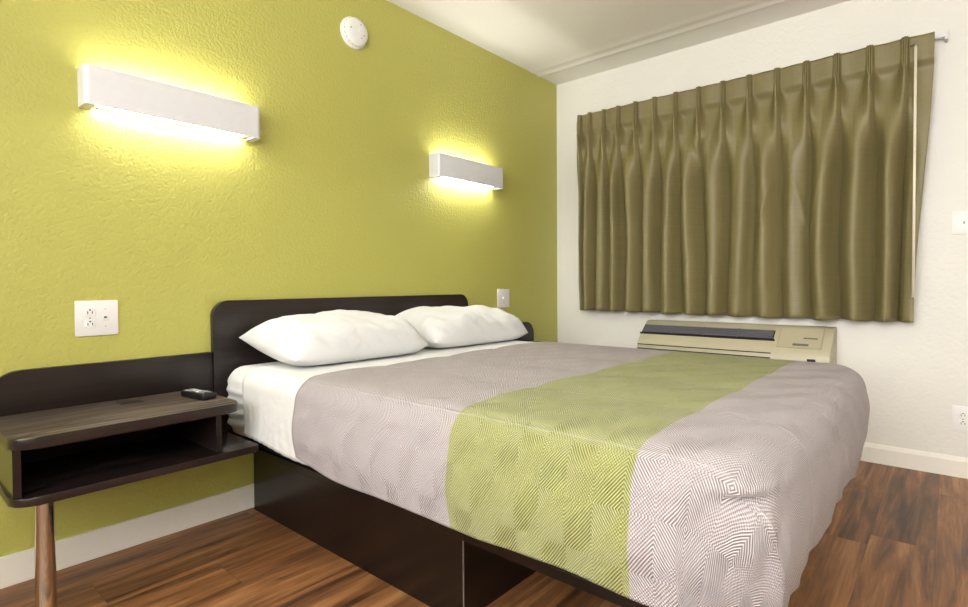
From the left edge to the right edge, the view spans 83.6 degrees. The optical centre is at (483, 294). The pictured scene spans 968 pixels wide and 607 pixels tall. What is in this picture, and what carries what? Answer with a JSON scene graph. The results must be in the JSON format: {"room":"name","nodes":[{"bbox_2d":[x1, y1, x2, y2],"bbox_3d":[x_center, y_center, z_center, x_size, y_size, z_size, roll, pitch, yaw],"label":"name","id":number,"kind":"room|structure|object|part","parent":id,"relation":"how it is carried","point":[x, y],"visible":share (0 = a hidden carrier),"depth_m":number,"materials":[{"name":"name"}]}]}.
{"room":"hotel room","nodes":[
{"label":"hotel room","id":0,"kind":"room"},
{"bbox_2d":[0,0,557,556],"bbox_3d":[-1.182,-0.332,2.155,0.100,2.588,5.400,1,1,41],"label":"wall","id":1,"kind":"structure","parent":0,"point":[336,196],"depth_m":2.26,"materials":[{"name":"green paint"}]},
{"bbox_2d":[74,300,117,336],"bbox_3d":[-1.347,0.082,1.885,0.008,0.122,0.126,1,1,41],"label":"outlet plate","id":2,"kind":"object","parent":1,"relation":"attached to","point":[96,317],"visible":1,"depth_m":1.88,"materials":[{"name":"white plastic"}]},
{"bbox_2d":[84,320,95,327],"bbox_3d":[-1.359,0.103,1.869,0.004,0.029,0.034,1,1,41],"label":"receptacle","id":3,"kind":"object","parent":2,"relation":"attached to","point":[87,323],"depth_m":1.87,"materials":[{"name":"white plastic"}]},
{"bbox_2d":[84,308,95,316],"bbox_3d":[-1.359,0.063,1.868,0.004,0.029,0.034,1,1,41],"label":"receptacle","id":4,"kind":"object","parent":2,"relation":"attached to","point":[88,312],"depth_m":1.87,"materials":[{"name":"white plastic"}]},
{"bbox_2d":[0,484,253,588],"bbox_3d":[-1.133,0.863,2.141,0.012,0.098,5.200,1,1,41],"label":"baseboard","id":5,"kind":"structure","parent":1,"relation":"attached to","point":[18,567],"depth_m":1.96,"materials":[{"name":"paint"}]},
{"bbox_2d":[77,63,259,141],"bbox_3d":[-1.153,-0.705,2.044,0.081,0.131,0.606,1,1,41],"label":"wall sconce","id":6,"kind":"object","parent":1,"relation":"attached to","point":[98,87],"visible":1,"depth_m":1.97,"materials":[{"name":"white metal"}]},
{"bbox_3d":[-1.181,-0.705,2.068,0.009,0.107,0.566,1,1,41],"label":"plate","id":7,"kind":"part","parent":6,"relation":"part of","materials":[{"name":"white plastic"}]},
{"bbox_2d":[340,16,367,49],"bbox_3d":[-0.632,-1.294,2.671,0.046,0.152,0.152,1,1,41],"label":"smoke detector","id":8,"kind":"object","parent":1,"relation":"attached to","point":[354,33],"visible":1,"depth_m":2.65,"materials":[{"name":"white plastic"}]},
{"bbox_2d":[429,152,502,189],"bbox_3d":[-0.093,-0.735,3.274,0.081,0.131,0.580,1,1,41],"label":"wall sconce","id":9,"kind":"object","parent":1,"relation":"attached to","point":[441,165],"visible":1,"depth_m":3.19,"materials":[{"name":"white metal"}]},
{"bbox_3d":[-0.120,-0.735,3.298,0.009,0.107,0.540,1,1,41],"label":"plate","id":10,"kind":"part","parent":9,"relation":"part of","materials":[{"name":"white plastic"}]},
{"bbox_2d":[497,289,508,307],"bbox_3d":[0.132,0.026,3.598,0.012,0.122,0.122,1,1,41],"label":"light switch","id":11,"kind":"object","parent":1,"relation":"attached to","point":[502,294],"visible":1,"depth_m":3.59,"materials":[{"name":"white plastic"}]},
{"bbox_2d":[0,461,967,606],"bbox_3d":[0.492,0.953,0.743,4.300,0.050,5.200,1,1,41],"label":"floor","id":12,"kind":"structure","parent":0,"point":[895,536],"depth_m":1.80,"materials":[{"name":"brown wood"}]},
{"bbox_2d":[0,352,258,606],"bbox_3d":[-1.161,0.578,1.793,0.411,0.681,0.670,1,1,41],"label":"nightstand","id":13,"kind":"object","parent":12,"relation":"on","point":[67,431],"visible":0.98,"depth_m":1.74,"materials":[{"name":"brown laminate"}]},
{"bbox_3d":[-1.370,0.475,1.548,0.360,0.128,0.018,1,1,41],"label":"panel","id":14,"kind":"part","parent":13,"relation":"part of","materials":[{"name":"brown laminate"}]},
{"bbox_3d":[-1.225,0.741,1.512,0.049,0.355,0.049,1,1,41],"label":"leg","id":15,"kind":"part","parent":13,"relation":"part of","materials":[{"name":"brown wood"}]},
{"bbox_3d":[-1.309,0.396,1.915,0.024,0.319,0.670,1,1,41],"label":"panel","id":16,"kind":"part","parent":13,"relation":"part of","materials":[{"name":"brown laminate"}]},
{"bbox_2d":[0,431,258,507],"bbox_3d":[-1.153,0.546,1.781,0.385,0.024,0.664,1,1,41],"label":"shelf","id":17,"kind":"object","parent":13,"relation":"attached to","point":[47,478],"depth_m":1.72,"materials":[{"name":"brown laminate"}]},
{"bbox_3d":[-1.029,0.466,1.943,0.360,0.128,0.018,1,1,41],"label":"panel","id":18,"kind":"part","parent":13,"relation":"part of","materials":[{"name":"brown laminate"}]},
{"bbox_2d":[181,389,216,399],"bbox_3d":[-1.024,0.357,1.940,0.148,0.024,0.053,0,1,31],"label":"remote control","id":19,"kind":"object","parent":13,"relation":"on","point":[192,393],"visible":1,"depth_m":1.92,"materials":[{"name":"black plastic"}]},
{"bbox_2d":[210,294,648,606],"bbox_3d":[0.134,0.462,2.114,1.951,0.885,1.506,1,1,41],"label":"frame","id":20,"kind":"object","parent":12,"relation":"on","point":[436,564],"visible":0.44,"depth_m":1.83,"materials":[{"name":"brown laminate"}]},
{"bbox_2d":[226,361,283,436],"bbox_3d":[0.157,0.419,2.094,1.950,0.280,1.466,1,1,41],"label":"mattress","id":21,"kind":"object","parent":20,"relation":"on","point":[234,388],"visible":0.02,"depth_m":2.11,"materials":[{"name":"white fabric"}]},
{"bbox_2d":[242,340,534,465],"bbox_3d":[-0.245,0.400,2.439,0.461,0.270,1.493,1,1,41],"label":"sheet","id":22,"kind":"object","parent":21,"relation":"on","point":[269,392],"visible":0.44,"depth_m":1.94,"materials":[{"name":"white fabric"}]},
{"bbox_2d":[239,309,427,365],"bbox_3d":[-0.613,0.167,2.323,0.451,0.194,0.704,1,1,41],"label":"pillow","id":23,"kind":"object","parent":22,"relation":"on","point":[335,336],"visible":1,"depth_m":2.14,"materials":[{"name":"white fabric"}]},
{"bbox_2d":[395,305,527,347],"bbox_3d":[-0.132,0.154,2.883,0.443,0.192,0.754,1,1,41],"label":"pillow","id":24,"kind":"object","parent":22,"relation":"on","point":[443,326],"visible":0.84,"depth_m":2.70,"materials":[{"name":"white fabric"}]},
{"bbox_2d":[292,341,869,606],"bbox_3d":[0.413,0.411,1.874,1.409,0.312,1.547,1,1,41],"label":"bedspread","id":25,"kind":"object","parent":21,"relation":"on","point":[649,477],"visible":1,"depth_m":1.21,"materials":[{"name":"grey fabric"}]},
{"bbox_3d":[-0.596,0.335,2.740,0.026,0.645,1.506,1,1,41],"label":"headboard","id":26,"kind":"part","parent":20,"relation":"part of","materials":[{"name":"brown laminate"}]},
{"bbox_3d":[-0.508,0.790,1.899,1.204,0.245,0.020,1,1,41],"label":"panel","id":27,"kind":"part","parent":20,"relation":"part of","materials":[{"name":"laminate"}]},
{"bbox_3d":[0.319,0.784,1.963,0.018,0.245,1.156,1,1,41],"label":"panel","id":28,"kind":"part","parent":20,"relation":"part of","materials":[{"name":"laminate"}]},
{"bbox_2d":[514,322,542,341],"bbox_3d":[0.272,0.538,3.455,0.411,0.681,0.670,1,1,41],"label":"nightstand","id":29,"kind":"object","parent":12,"relation":"on","point":[529,337],"visible":0.15,"depth_m":3.77,"materials":[{"name":"brown laminate"}]},
{"bbox_3d":[0.124,0.356,3.578,0.024,0.319,0.670,1,1,41],"label":"panel","id":30,"kind":"part","parent":29,"relation":"part of","materials":[{"name":"brown laminate"}]},
{"bbox_2d":[387,0,849,84],"bbox_3d":[0.477,-1.556,0.696,4.300,0.107,5.200,1,1,41],"label":"ceiling","id":31,"kind":"structure","parent":0,"point":[558,42],"depth_m":3.12,"materials":[{"name":"paint"}]},
{"bbox_2d":[557,0,967,457],"bbox_3d":[2.252,-0.363,2.693,4.400,2.588,0.100,1,1,41],"label":"wall","id":32,"kind":"structure","parent":0,"point":[913,374],"depth_m":2.81,"materials":[{"name":"white paint"}]},
{"bbox_2d":[637,320,836,363],"bbox_3d":[1.440,0.380,3.199,1.060,0.412,0.217,1,1,41],"label":"air conditioner","id":33,"kind":"object","parent":32,"relation":"attached to","point":[770,341],"visible":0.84,"depth_m":3.10,"materials":[{"name":"beige plastic"}]},
{"bbox_2d":[640,324,775,340],"bbox_3d":[1.326,0.226,3.269,0.786,0.058,0.066,1,1,41],"label":"vent","id":34,"kind":"object","parent":33,"relation":"attached to","point":[694,332],"depth_m":3.25,"materials":[{"name":"black plastic"}]},
{"bbox_3d":[1.711,0.237,2.929,0.201,0.097,0.113,1,1,41],"label":"control door","id":35,"kind":"part","parent":33,"relation":"part of","materials":[{"name":"beige plastic"}]},
{"bbox_2d":[576,30,947,121],"bbox_3d":[1.450,-1.243,3.256,2.036,0.040,0.062,1,1,41],"label":"curtain rod","id":36,"kind":"object","parent":32,"relation":"attached to","point":[943,35],"visible":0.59,"depth_m":2.59,"materials":[{"name":"white metal"}]},
{"bbox_2d":[577,31,934,322],"bbox_3d":[1.408,-0.562,3.227,1.955,1.391,0.162,1,1,41],"label":"curtain","id":37,"kind":"object","parent":36,"relation":"hanging from","point":[796,190],"visible":1,"depth_m":3.05,"materials":[{"name":"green fabric"}]},
{"bbox_2d":[860,442,967,478],"bbox_3d":[2.189,0.832,2.701,4.288,0.098,0.014,1,1,41],"label":"baseboard","id":38,"kind":"structure","parent":32,"relation":"attached to","point":[955,466],"depth_m":2.71,"materials":[{"name":"paint"}]},
{"bbox_2d":[952,405,967,432],"bbox_3d":[2.301,0.601,2.602,0.080,0.124,0.008,1,1,41],"label":"wall outlet","id":39,"kind":"object","parent":32,"relation":"attached to","point":[959,413],"visible":1,"depth_m":2.61,"materials":[{"name":"white plastic"}]},
{"bbox_2d":[958,420,967,426],"bbox_3d":[2.300,0.621,2.601,0.034,0.029,0.004,1,1,41],"label":"receptacle","id":40,"kind":"object","parent":39,"relation":"attached to","point":[961,423],"depth_m":2.60,"materials":[{"name":"white plastic"}]},
{"bbox_2d":[958,412,967,418],"bbox_3d":[2.300,0.581,2.600,0.034,0.029,0.004,1,1,41],"label":"receptacle","id":41,"kind":"object","parent":39,"relation":"attached to","point":[961,415],"depth_m":2.60,"materials":[{"name":"white plastic"}]},
{"bbox_2d":[952,211,967,234],"bbox_3d":[2.302,-0.343,2.577,0.116,0.112,0.010,1,1,41],"label":"light switch","id":42,"kind":"object","parent":32,"relation":"attached to","point":[959,218],"visible":1,"depth_m":2.60,"materials":[{"name":"white plastic"}]}
]}

